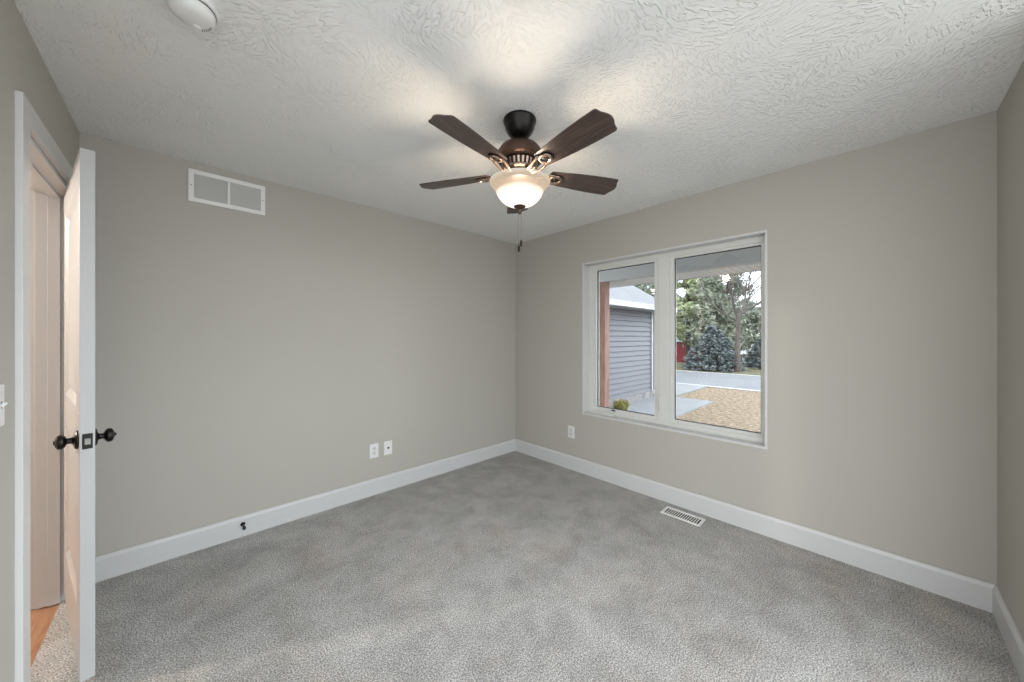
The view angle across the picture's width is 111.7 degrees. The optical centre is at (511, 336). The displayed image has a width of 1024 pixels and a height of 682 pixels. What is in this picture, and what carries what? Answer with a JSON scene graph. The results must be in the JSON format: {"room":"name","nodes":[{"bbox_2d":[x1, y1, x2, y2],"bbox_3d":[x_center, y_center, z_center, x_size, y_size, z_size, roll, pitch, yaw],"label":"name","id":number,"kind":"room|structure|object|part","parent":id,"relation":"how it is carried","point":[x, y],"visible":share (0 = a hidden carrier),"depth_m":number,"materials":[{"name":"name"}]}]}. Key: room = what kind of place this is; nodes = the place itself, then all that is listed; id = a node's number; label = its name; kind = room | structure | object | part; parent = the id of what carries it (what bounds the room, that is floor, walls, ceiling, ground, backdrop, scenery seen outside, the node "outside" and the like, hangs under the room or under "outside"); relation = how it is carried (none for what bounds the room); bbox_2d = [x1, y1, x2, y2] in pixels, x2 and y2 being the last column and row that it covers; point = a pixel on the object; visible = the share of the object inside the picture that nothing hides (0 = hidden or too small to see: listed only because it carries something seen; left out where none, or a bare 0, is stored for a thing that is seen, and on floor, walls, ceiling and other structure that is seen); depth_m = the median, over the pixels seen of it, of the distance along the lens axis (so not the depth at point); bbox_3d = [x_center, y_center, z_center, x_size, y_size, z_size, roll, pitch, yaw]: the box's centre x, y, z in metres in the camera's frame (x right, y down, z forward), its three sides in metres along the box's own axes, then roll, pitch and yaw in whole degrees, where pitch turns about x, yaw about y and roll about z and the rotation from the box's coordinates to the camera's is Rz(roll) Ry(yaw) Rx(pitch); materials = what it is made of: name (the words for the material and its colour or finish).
{"room":"empty bedroom","nodes":[
{"label":"empty bedroom","id":0,"kind":"room"},
{"bbox_2d":[0,0,78,681],"bbox_3d":[-1.661,0.172,1.083,0.120,2.540,2.050,0,0,-44],"label":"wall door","id":1,"kind":"structure","parent":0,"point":[23,69],"depth_m":1.11,"materials":[{"name":"grey paint"}]},
{"bbox_2d":[0,384,7,426],"bbox_3d":[-1.498,0.207,1.011,0.016,0.125,0.150,0,0,-44],"label":"light switch","id":2,"kind":"object","parent":1,"relation":"attached to","point":[2,386],"visible":1,"depth_m":1.05,"materials":[{"name":"white plastic"}]},
{"bbox_3d":[-1.502,0.207,1.007,0.006,0.125,0.150,0,0,-44],"label":"plate","id":3,"kind":"part","parent":2,"relation":"part of","materials":[{"name":"white plastic"}]},
{"bbox_2d":[14,90,71,681],"bbox_3d":[-2.022,0.266,1.459,0.161,2.152,1.006,0,0,-44],"label":"door frame","id":4,"kind":"structure","parent":1,"relation":"attached to","point":[47,188],"depth_m":1.71,"materials":[{"name":"grey paint"}]},
{"bbox_2d":[53,147,116,681],"bbox_3d":[-1.931,0.293,1.546,0.822,2.006,0.157,0,0,35],"label":"door","id":5,"kind":"structure","parent":4,"relation":"attached to","point":[79,440],"depth_m":1.32,"materials":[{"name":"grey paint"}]},
{"bbox_3d":[-1.684,0.395,1.311,0.072,0.072,0.058,0,0,35],"label":"knob","id":6,"kind":"part","parent":5,"relation":"part of","materials":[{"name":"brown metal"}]},
{"bbox_3d":[-1.606,0.395,1.315,0.004,0.058,0.026,0,0,35],"label":"latch plate","id":7,"kind":"part","parent":5,"relation":"part of","materials":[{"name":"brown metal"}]},
{"bbox_3d":[-1.629,0.395,1.390,0.072,0.072,0.058,0,0,35],"label":"knob","id":8,"kind":"part","parent":5,"relation":"part of","materials":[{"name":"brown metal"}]},
{"bbox_2d":[79,132,514,556],"bbox_3d":[-1.169,0.172,3.050,3.545,2.540,0.120,0,0,-44],"label":"wall","id":9,"kind":"structure","parent":0,"point":[246,362],"depth_m":2.46,"materials":[{"name":"grey paint"}]},
{"bbox_2d":[188,168,264,215],"bbox_3d":[-1.868,-0.948,2.294,0.394,0.202,0.010,0,0,-44],"label":"air vent","id":10,"kind":"object","parent":9,"relation":"in","point":[225,192],"visible":1,"depth_m":2.28,"materials":[{"name":"white metal"}]},
{"bbox_2d":[240,522,245,529],"bbox_3d":[-1.782,1.259,2.308,0.028,0.028,0.077,0,0,-44],"label":"door stop","id":11,"kind":"object","parent":9,"relation":"attached to","point":[242,524],"visible":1,"depth_m":2.31,"materials":[{"name":"black metal"}]},
{"bbox_2d":[95,439,514,582],"bbox_3d":[-1.137,1.274,2.987,3.265,0.135,0.016,0,0,-44],"label":"baseboard","id":12,"kind":"structure","parent":9,"relation":"attached to","point":[113,564],"depth_m":2.43,"materials":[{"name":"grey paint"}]},
{"bbox_2d":[369,443,378,458],"bbox_3d":[-1.173,0.970,2.957,0.076,0.120,0.010,0,0,-44],"label":"electrical outlet","id":13,"kind":"object","parent":9,"relation":"attached to","point":[373,448],"visible":1,"depth_m":2.95,"materials":[{"name":"white plastic"}]},
{"bbox_2d":[384,440,391,454],"bbox_3d":[-1.081,0.971,3.039,0.072,0.118,0.018,0,0,-44],"label":"cable wall plate","id":14,"kind":"object","parent":9,"relation":"attached to","point":[387,444],"visible":1,"depth_m":3.04,"materials":[{"name":"white plastic"}]},
{"bbox_2d":[14,0,1023,243],"bbox_3d":[0.030,-1.158,1.791,3.545,0.120,3.597,0,0,-44],"label":"ceiling","id":15,"kind":"structure","parent":0,"point":[337,99],"depth_m":1.51,"materials":[{"name":"white paint"}]},
{"bbox_2d":[165,0,219,31],"bbox_3d":[-1.058,-1.072,1.151,0.140,0.052,0.140,0,0,-44],"label":"smoke detector","id":16,"kind":"object","parent":15,"relation":"attached to","point":[201,15],"visible":1,"depth_m":1.14,"materials":[{"name":"white plastic"}]},
{"bbox_2d":[419,109,617,251],"bbox_3d":[0.045,-0.763,1.729,1.074,0.670,1.066,0,0,-44],"label":"ceiling fan","id":17,"kind":"object","parent":15,"relation":"hanging from","point":[518,184],"visible":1,"depth_m":1.66,"materials":[{"name":"brown wood"}]},
{"bbox_3d":[-0.304,-0.830,1.870,0.410,0.006,0.138,0,12,17],"label":"blade","id":18,"kind":"part","parent":17,"relation":"part of","materials":[{"name":"brown wood"}]},
{"bbox_3d":[-0.170,-0.830,1.469,0.138,0.006,0.410,15,8,35],"label":"blade","id":19,"kind":"part","parent":17,"relation":"part of","materials":[{"name":"brown wood"}]},
{"bbox_3d":[-0.079,-0.823,1.599,0.067,0.009,0.078,15,8,35],"label":"bracket plate","id":20,"kind":"part","parent":17,"relation":"part of","materials":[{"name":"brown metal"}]},
{"bbox_3d":[0.036,-0.830,2.122,0.138,0.006,0.410,-12,0,0],"label":"blade","id":21,"kind":"part","parent":17,"relation":"part of","materials":[{"name":"brown wood"}]},
{"bbox_3d":[0.039,-0.720,1.762,0.306,0.126,0.306,0,0,-44],"label":"lamp shade","id":22,"kind":"part","parent":17,"relation":"part of","materials":[{"name":"white glass"}]},
{"bbox_3d":[0.158,-0.823,1.599,0.067,0.009,0.078,15,-9,-36],"label":"bracket plate","id":23,"kind":"part","parent":17,"relation":"part of","materials":[{"name":"metal"}]},
{"bbox_3d":[0.231,-0.823,1.825,0.078,0.009,0.067,0,-12,-18],"label":"bracket plate","id":24,"kind":"part","parent":17,"relation":"part of","materials":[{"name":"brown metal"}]},
{"bbox_3d":[0.253,-0.830,1.473,0.138,0.006,0.410,15,-9,-36],"label":"blade","id":25,"kind":"part","parent":17,"relation":"part of","materials":[{"name":"brown wood"}]},
{"bbox_3d":[0.381,-0.830,1.876,0.410,0.006,0.138,0,-12,-19],"label":"blade","id":26,"kind":"part","parent":17,"relation":"part of","materials":[{"name":"brown wood"}]},
{"bbox_2d":[30,451,1020,681],"bbox_3d":[-1.244,1.402,1.407,5.600,0.120,4.757,0,0,-44],"label":"floor","id":27,"kind":"structure","parent":0,"point":[515,566],"depth_m":1.74,"materials":[{"name":"grey carpet"}]},
{"bbox_2d":[660,506,705,526],"bbox_3d":[1.272,1.337,2.595,0.132,0.010,0.278,0,0,-44],"label":"floor vent","id":28,"kind":"object","parent":27,"relation":"in","point":[695,520],"visible":1,"depth_m":2.59,"materials":[{"name":"white metal"}]},
{"bbox_2d":[515,111,996,584],"bbox_3d":[1.297,0.172,2.915,0.160,2.540,3.477,0,0,-44],"label":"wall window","id":29,"kind":"structure","parent":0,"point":[882,257],"depth_m":2.05,"materials":[{"name":"grey paint"}]},
{"bbox_2d":[568,425,573,438],"bbox_3d":[0.599,0.966,3.525,0.010,0.120,0.076,0,0,-44],"label":"electrical outlet","id":30,"kind":"object","parent":29,"relation":"attached to","point":[570,428],"visible":1,"depth_m":3.52,"materials":[{"name":"white plastic"}]},
{"bbox_2d":[582,230,767,449],"bbox_3d":[1.265,0.019,2.941,0.159,1.485,1.495,0,0,-44],"label":"window","id":31,"kind":"structure","parent":29,"relation":"attached to","point":[664,418],"depth_m":2.93,"materials":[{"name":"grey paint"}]},
{"bbox_3d":[1.046,0.021,3.236,0.051,1.389,0.665,0,0,-44],"label":"casement sash","id":32,"kind":"part","parent":31,"relation":"part of","materials":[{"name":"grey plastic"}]},
{"bbox_3d":[1.565,0.021,2.693,0.047,1.389,0.658,0,0,-44],"label":"fixed sash","id":33,"kind":"part","parent":31,"relation":"part of","materials":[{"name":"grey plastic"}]},
{"bbox_2d":[515,439,996,612],"bbox_3d":[1.192,1.274,2.897,0.016,0.135,3.357,0,0,-44],"label":"baseboard","id":34,"kind":"structure","parent":29,"relation":"attached to","point":[967,590],"depth_m":2.21,"materials":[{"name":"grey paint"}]},
{"bbox_2d":[997,61,1023,639],"bbox_3d":[2.089,0.172,1.351,0.850,2.540,0.120,0,0,-44],"label":"wall","id":35,"kind":"structure","parent":0,"point":[1010,113],"depth_m":1.51,"materials":[{"name":"grey paint"}]},
{"bbox_2d":[992,585,1023,681],"bbox_3d":[2.042,1.274,1.400,0.850,0.135,0.016,0,0,-44],"label":"baseboard","id":36,"kind":"structure","parent":35,"relation":"attached to","point":[1014,642],"depth_m":1.48,"materials":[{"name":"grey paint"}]},
{"label":"outside","id":37,"kind":"structure","parent":0,"visible":0},
{"bbox_2d":[676,371,760,389],"bbox_3d":[-3.033,2.042,28.808,5.600,0.201,80.000,0,0,-44],"label":"street","id":38,"kind":"structure","parent":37,"point":[709,379],"depth_m":15.44,"materials":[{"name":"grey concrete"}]},
{"bbox_2d":[676,370,760,391],"bbox_3d":[-3.033,1.977,28.808,5.900,0.130,80.000,0,0,-44],"label":"curb","id":39,"kind":"object","parent":38,"relation":"on","point":[676,370],"depth_m":13.65,"materials":[{"name":"grey concrete"}]},
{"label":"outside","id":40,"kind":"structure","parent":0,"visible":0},
{"bbox_2d":[653,387,760,431],"bbox_3d":[-1.073,2.042,14.105,11.840,0.200,44.000,0,0,-44],"label":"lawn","id":41,"kind":"structure","parent":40,"point":[739,409],"depth_m":9.29,"materials":[{"name":"beige gravel"}]},
{"bbox_2d":[609,286,676,407],"bbox_3d":[0.011,-0.512,10.639,8.550,4.908,6.515,0,0,-44],"label":"neighboring building","id":42,"kind":"structure","parent":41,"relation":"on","point":[631,309],"depth_m":10.06,"materials":[{"name":"grey plastic"}]},
{"bbox_2d":[599,246,760,281],"bbox_3d":[2.556,-0.973,3.739,0.140,0.370,7.980,0,0,-44],"label":"beam","id":43,"kind":"structure","parent":42,"relation":"attached to","point":[748,256],"depth_m":4.07,"materials":[{"name":"grey paint"}]},
{"bbox_3d":[2.237,-1.313,3.435,2.040,0.670,7.980,0,0,-44],"label":"porch roof","id":44,"kind":"structure","parent":43,"relation":"on","visible":0},
{"bbox_2d":[610,270,760,287],"bbox_3d":[2.958,-0.880,4.121,0.030,0.195,7.980,0,0,-44],"label":"fascia","id":45,"kind":"object","parent":44,"relation":"attached to","point":[758,270],"depth_m":4.59,"materials":[{"name":"grey"}]},
{"bbox_2d":[609,263,760,287],"bbox_3d":[2.777,-0.795,3.949,0.470,0.015,7.980,0,0,-44],"label":"soffit","id":46,"kind":"structure","parent":42,"relation":"attached to","point":[753,267],"depth_m":4.40,"materials":[{"name":"plastic"}]},
{"bbox_2d":[627,396,713,417],"bbox_3d":[2.989,1.922,8.562,6.600,0.040,1.630,0,0,-44],"label":"walkway","id":47,"kind":"structure","parent":41,"relation":"on","point":[683,405],"depth_m":9.62,"materials":[{"name":"concrete"}]},
{"bbox_2d":[610,399,632,409],"bbox_3d":[2.775,1.752,8.819,0.779,0.300,0.740,0,0,-44],"label":"ornamental grass","id":48,"kind":"object","parent":47,"relation":"on","point":[620,404],"depth_m":8.73,"materials":[{"name":"green plant"}]},
{"bbox_2d":[653,383,707,395],"bbox_3d":[4.307,1.925,14.429,3.400,0.035,5.950,0,0,-44],"label":"driveway","id":49,"kind":"structure","parent":41,"relation":"on","point":[681,389],"depth_m":12.82,"materials":[{"name":"concrete"}]},
{"bbox_3d":[1.856,1.772,3.742,1.790,0.540,6.950,0,0,-44],"label":"floor","id":50,"kind":"structure","parent":41,"relation":"on","visible":0},
{"bbox_2d":[599,281,608,406],"bbox_3d":[1.322,0.357,5.035,0.130,2.290,0.130,0,0,-44],"label":"porch post","id":51,"kind":"object","parent":50,"relation":"on","point":[603,286],"visible":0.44,"depth_m":4.97,"materials":[{"name":"red wood"}]},
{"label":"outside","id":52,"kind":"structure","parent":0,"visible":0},
{"bbox_2d":[676,353,760,375],"bbox_3d":[21.800,2.642,59.357,72.300,1.400,110.000,0,0,-44],"label":"verge","id":53,"kind":"structure","parent":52,"point":[753,371],"depth_m":19.45,"materials":[{"name":"green plant"}]},
{"bbox_2d":[633,283,654,295],"bbox_3d":[11.377,-2.083,32.193,6.222,8.657,6.374,0,0,13],"label":"pine tree","id":54,"kind":"object","parent":53,"relation":"on","point":[642,287],"visible":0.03,"depth_m":30.76,"materials":[{"name":"green plant"}]},
{"bbox_2d":[645,283,654,297],"bbox_3d":[23.492,-4.254,59.898,8.377,14.226,10.810,0,0,-44],"label":"pine tree","id":55,"kind":"object","parent":53,"relation":"on","point":[652,285],"visible":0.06,"depth_m":58.70,"materials":[{"name":"green plant"}]},
{"bbox_2d":[676,288,690,315],"bbox_3d":[18.351,-2.001,39.948,6.583,9.421,5.262,0,0,-18],"label":"pine tree","id":56,"kind":"object","parent":53,"relation":"on","point":[677,294],"visible":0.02,"depth_m":39.09,"materials":[{"name":"green plant"}]},
{"bbox_2d":[676,334,698,362],"bbox_3d":[16.628,1.236,35.500,3.700,3.150,3.500,0,0,0],"label":"barn","id":57,"kind":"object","parent":53,"relation":"on","point":[680,351],"visible":0.03,"depth_m":34.00,"materials":[{"name":"red wood"}]},
{"bbox_2d":[677,278,701,326],"bbox_3d":[22.186,-3.251,40.858,6.146,11.983,7.088,0,0,-44],"label":"pine tree","id":58,"kind":"object","parent":53,"relation":"on","point":[684,322],"visible":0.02,"depth_m":41.53,"materials":[{"name":"green plant"}]},
{"bbox_2d":[676,278,730,361],"bbox_3d":[13.751,-2.760,27.130,5.544,9.800,5.050,0,0,3],"label":"pine tree","id":59,"kind":"object","parent":53,"relation":"on","point":[689,285],"visible":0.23,"depth_m":26.80,"materials":[{"name":"green plant"}]},
{"bbox_2d":[682,326,749,372],"bbox_3d":[11.824,0.694,20.435,3.401,2.724,3.555,0,0,-44],"label":"spruce tree","id":60,"kind":"object","parent":53,"relation":"on","point":[718,355],"visible":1,"depth_m":19.97,"materials":[{"name":"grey plant"}]},
{"bbox_2d":[681,276,758,349],"bbox_3d":[14.167,-1.257,24.330,4.128,6.646,4.781,0,0,4],"label":"pine tree","id":61,"kind":"object","parent":53,"relation":"on","point":[709,315],"visible":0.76,"depth_m":24.05,"materials":[{"name":"green plant"}]},
{"bbox_2d":[696,271,760,371],"bbox_3d":[13.425,-2.725,19.391,7.987,9.546,6.449,0,0,-41],"label":"bare tree","id":62,"kind":"object","parent":53,"relation":"on","point":[738,314],"visible":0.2,"depth_m":19.20,"materials":[{"name":"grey plant"}]},
{"bbox_2d":[718,273,760,354],"bbox_3d":[19.032,-2.133,30.811,6.472,9.277,5.445,0,0,-44],"label":"pine tree","id":63,"kind":"object","parent":53,"relation":"on","point":[750,303],"visible":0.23,"depth_m":30.25,"materials":[{"name":"green plant"}]},
{"bbox_2d":[731,350,747,363],"bbox_3d":[23.280,2.154,35.300,3.800,1.700,3.100,0,0,0],"label":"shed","id":64,"kind":"object","parent":53,"relation":"on","point":[742,352],"visible":0.11,"depth_m":34.00,"materials":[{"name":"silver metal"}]},
{"bbox_2d":[734,299,758,349],"bbox_3d":[26.706,-0.911,40.129,5.504,7.350,4.370,0,0,15],"label":"pine tree","id":65,"kind":"object","parent":53,"relation":"on","point":[746,299],"visible":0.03,"depth_m":39.55,"materials":[{"name":"green plant"}]},
{"bbox_2d":[740,311,760,349],"bbox_3d":[21.239,0.103,29.834,3.685,4.882,3.460,0,0,-10],"label":"pine tree","id":66,"kind":"object","parent":53,"relation":"on","point":[757,322],"visible":0.34,"depth_m":29.81,"materials":[{"name":"green plant"}]},
{"bbox_2d":[742,338,760,368],"bbox_3d":[15.396,1.050,21.551,2.020,1.973,1.976,0,0,-44],"label":"spruce tree","id":67,"kind":"object","parent":53,"relation":"on","point":[753,359],"visible":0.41,"depth_m":21.35,"materials":[{"name":"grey plant"}]}
]}

